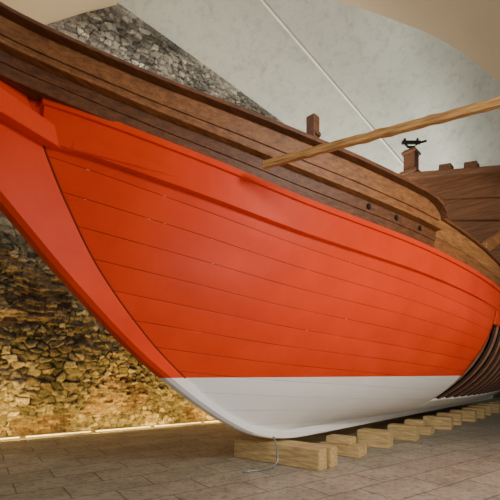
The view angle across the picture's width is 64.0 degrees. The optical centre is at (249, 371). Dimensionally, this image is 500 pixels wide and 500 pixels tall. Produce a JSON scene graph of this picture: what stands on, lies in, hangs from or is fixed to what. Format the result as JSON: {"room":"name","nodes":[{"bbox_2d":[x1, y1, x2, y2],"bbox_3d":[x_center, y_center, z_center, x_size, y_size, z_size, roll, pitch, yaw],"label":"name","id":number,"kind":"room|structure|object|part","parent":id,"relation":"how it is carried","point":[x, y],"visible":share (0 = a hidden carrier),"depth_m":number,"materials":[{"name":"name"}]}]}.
{"room":"museum","nodes":[
{"label":"museum","id":0,"kind":"room"},
{"bbox_2d":[0,397,499,499],"bbox_3d":[6.000,1.550,14.000,44.000,0.200,40.000,0,0,0],"label":"floor","id":1,"kind":"structure","parent":0,"point":[195,461],"depth_m":5.95,"materials":[{"name":"stone"}]},
{"bbox_2d":[26,431,90,436],"bbox_3d":[-4.424,1.440,9.298,1.380,0.020,0.050,0,0,-35],"label":"light strip","id":2,"kind":"object","parent":1,"relation":"on","point":[83,431],"visible":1,"depth_m":9.26,"materials":[{"name":"white"}]},
{"bbox_2d":[96,426,150,430],"bbox_3d":[-3.200,1.440,10.165,1.380,0.020,0.050,0,0,-35],"label":"light strip","id":3,"kind":"object","parent":1,"relation":"on","point":[144,426],"visible":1,"depth_m":10.14,"materials":[{"name":"white"}]},
{"bbox_2d":[154,422,200,426],"bbox_3d":[-1.976,1.440,11.032,1.380,0.020,0.050,0,0,-35],"label":"light strip","id":4,"kind":"object","parent":1,"relation":"on","point":[193,422],"visible":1,"depth_m":10.98,"materials":[{"name":"white"}]},
{"bbox_2d":[243,436,278,472],"bbox_3d":[0.215,1.212,5.814,0.612,0.469,0.282,0,0,-39],"label":"cable","id":5,"kind":"object","parent":1,"relation":"on","point":[275,442],"visible":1,"depth_m":5.82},
{"bbox_2d":[234,437,326,470],"bbox_3d":[0.440,1.293,6.417,1.632,0.312,0.258,0,0,38],"label":"block","id":6,"kind":"object","parent":1,"relation":"on","point":[308,457],"visible":0.98,"depth_m":6.22,"materials":[{"name":"brown wood"}]},
{"bbox_2d":[255,437,337,467],"bbox_3d":[0.690,1.296,6.564,1.513,0.305,0.259,0,0,38],"label":"block","id":7,"kind":"object","parent":1,"relation":"on","point":[331,450],"visible":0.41,"depth_m":6.16,"materials":[{"name":"brown wood"}]},
{"bbox_2d":[0,1,499,438],"bbox_3d":[3.678,-2.509,9.764,5.408,7.278,19.900,0,0,43],"label":"ship","id":8,"kind":"object","parent":7,"relation":"on","point":[339,289],"visible":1,"depth_m":4.78,"materials":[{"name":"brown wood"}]},
{"bbox_3d":[-1.966,-2.399,3.667,3.118,0.794,0.616,0,0,-34],"label":"head rail","id":9,"kind":"part","parent":8,"relation":"part of","materials":[{"name":"red wood"}]},
{"bbox_3d":[-0.753,-0.752,5.372,0.230,3.755,6.673,0,0,43],"label":"stem","id":10,"kind":"part","parent":8,"relation":"part of","materials":[{"name":"red wood"}]},
{"bbox_3d":[-1.054,-2.565,5.050,4.522,0.946,6.550,0,0,43],"label":"bulwark moulding","id":11,"kind":"part","parent":8,"relation":"part of","materials":[{"name":"brown wood"}]},
{"bbox_3d":[-1.054,-2.772,5.050,4.683,1.043,6.550,0,0,43],"label":"cap rail","id":12,"kind":"part","parent":8,"relation":"part of","materials":[{"name":"brown wood"}]},
{"bbox_2d":[262,96,499,169],"bbox_3d":[2.631,-2.324,3.188,5.396,0.359,0.052,0,0,22],"label":"wooden spar","id":13,"kind":"object","parent":8,"relation":"on","point":[494,103],"visible":1,"depth_m":3.73,"materials":[{"name":"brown wood"}]},
{"bbox_3d":[4.906,-4.864,9.832,3.710,1.100,0.280,0,0,43],"label":"castle rail","id":14,"kind":"part","parent":8,"relation":"part of","materials":[{"name":"brown wood"}]},
{"bbox_3d":[5.754,-2.278,12.306,4.956,0.643,13.350,0,0,43],"label":"cap rail","id":15,"kind":"part","parent":8,"relation":"part of","materials":[{"name":"brown wood"}]},
{"bbox_2d":[320,441,366,457],"bbox_3d":[1.650,1.354,7.070,0.730,0.190,0.389,0,0,38],"label":"block","id":16,"kind":"object","parent":1,"relation":"on","point":[357,450],"visible":0.67,"depth_m":6.85,"materials":[{"name":"brown wood"}]},
{"bbox_2d":[326,434,355,444],"bbox_3d":[1.617,1.196,7.094,0.461,0.122,0.288,0,0,38],"label":"block","id":17,"kind":"object","parent":16,"relation":"on","point":[333,438],"visible":1,"depth_m":7.00,"materials":[{"name":"brown wood"}]},
{"bbox_2d":[357,428,393,448],"bbox_3d":[2.459,1.293,7.853,0.618,0.312,0.357,0,0,35],"label":"block","id":18,"kind":"object","parent":1,"relation":"on","point":[378,438],"visible":0.91,"depth_m":7.71,"materials":[{"name":"brown wood"}]},
{"bbox_2d":[387,423,418,441],"bbox_3d":[3.302,1.293,8.611,0.602,0.312,0.321,0,0,37],"label":"block","id":19,"kind":"object","parent":1,"relation":"on","point":[406,432],"visible":0.84,"depth_m":8.47,"materials":[{"name":"brown wood"}]},
{"bbox_2d":[419,425,434,434],"bbox_3d":[3.967,1.354,9.503,0.702,0.190,0.388,0,0,38],"label":"block","id":20,"kind":"object","parent":1,"relation":"on","point":[426,429],"visible":0.44,"depth_m":9.24,"materials":[{"name":"brown wood"}]},
{"bbox_2d":[404,419,425,425],"bbox_3d":[3.936,1.196,9.528,0.436,0.122,0.286,0,0,38],"label":"block","id":21,"kind":"object","parent":20,"relation":"on","point":[419,422],"visible":0.91,"depth_m":9.42,"materials":[{"name":"brown wood"}]},
{"bbox_2d":[423,415,452,429],"bbox_3d":[4.819,1.293,10.255,0.670,0.312,0.353,0,0,35],"label":"block","id":22,"kind":"object","parent":1,"relation":"on","point":[439,422],"visible":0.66,"depth_m":10.09,"materials":[{"name":"brown wood"}]},
{"bbox_2d":[437,412,461,425],"bbox_3d":[5.541,1.293,11.107,0.604,0.312,0.349,0,0,36],"label":"block","id":23,"kind":"object","parent":1,"relation":"on","point":[457,417],"visible":0.67,"depth_m":10.90,"materials":[{"name":"brown wood"}]},
{"bbox_2d":[449,409,476,421],"bbox_3d":[6.340,1.293,11.899,0.676,0.312,0.338,0,0,39],"label":"block","id":24,"kind":"object","parent":1,"relation":"on","point":[467,415],"visible":0.66,"depth_m":11.69,"materials":[{"name":"brown wood"}]},
{"bbox_2d":[462,407,485,418],"bbox_3d":[7.110,1.293,12.711,0.628,0.312,0.336,0,0,38],"label":"block","id":25,"kind":"object","parent":1,"relation":"on","point":[481,412],"visible":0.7,"depth_m":12.49,"materials":[{"name":"brown wood"}]},
{"bbox_2d":[468,405,491,415],"bbox_3d":[7.798,1.293,13.585,0.684,0.312,0.337,0,0,35],"label":"block","id":26,"kind":"object","parent":1,"relation":"on","point":[488,408],"visible":0.55,"depth_m":13.34,"materials":[{"name":"brown wood"}]},
{"bbox_2d":[477,403,499,412],"bbox_3d":[8.586,1.293,14.386,0.682,0.312,0.362,0,0,37],"label":"block","id":27,"kind":"object","parent":1,"relation":"on","point":[495,408],"visible":0.58,"depth_m":14.14,"materials":[{"name":"brown wood"}]},
{"bbox_2d":[0,3,499,436],"bbox_3d":[3.396,-4.124,15.225,31.125,11.149,22.174,0,0,0],"label":"wall","id":28,"kind":"structure","parent":0,"point":[61,370],"depth_m":9.86,"materials":[{"name":"stone"}]},
{"bbox_2d":[0,0,117,24],"bbox_3d":[-5.867,-7.550,4.606,10.600,4.000,7.000,0,0,-35],"label":"trim","id":29,"kind":"structure","parent":28,"relation":"attached to","point":[45,12],"depth_m":9.22,"materials":[{"name":"beige paint"}]},
{"bbox_2d":[117,0,499,172],"bbox_3d":[11.082,-8.750,13.548,27.400,10.000,12.000,0,0,-35],"label":"wall","id":30,"kind":"structure","parent":0,"point":[394,72],"depth_m":12.43,"materials":[{"name":"grey paint"}]},
{"bbox_2d":[260,0,402,164],"bbox_3d":[2.702,-7.208,10.725,13.769,5.420,0.072,0,0,-35],"label":"rod","id":31,"kind":"object","parent":30,"relation":"attached to","point":[264,2],"visible":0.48,"depth_m":10.12,"materials":[{"name":"paint"}]},
{"bbox_2d":[332,0,499,82],"bbox_3d":[2.289,-3.092,3.000,11.722,9.083,8.000,0,0,0],"label":"ceiling","id":32,"kind":"structure","parent":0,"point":[472,27],"depth_m":6.69,"materials":[{"name":"beige paint"}]}
]}

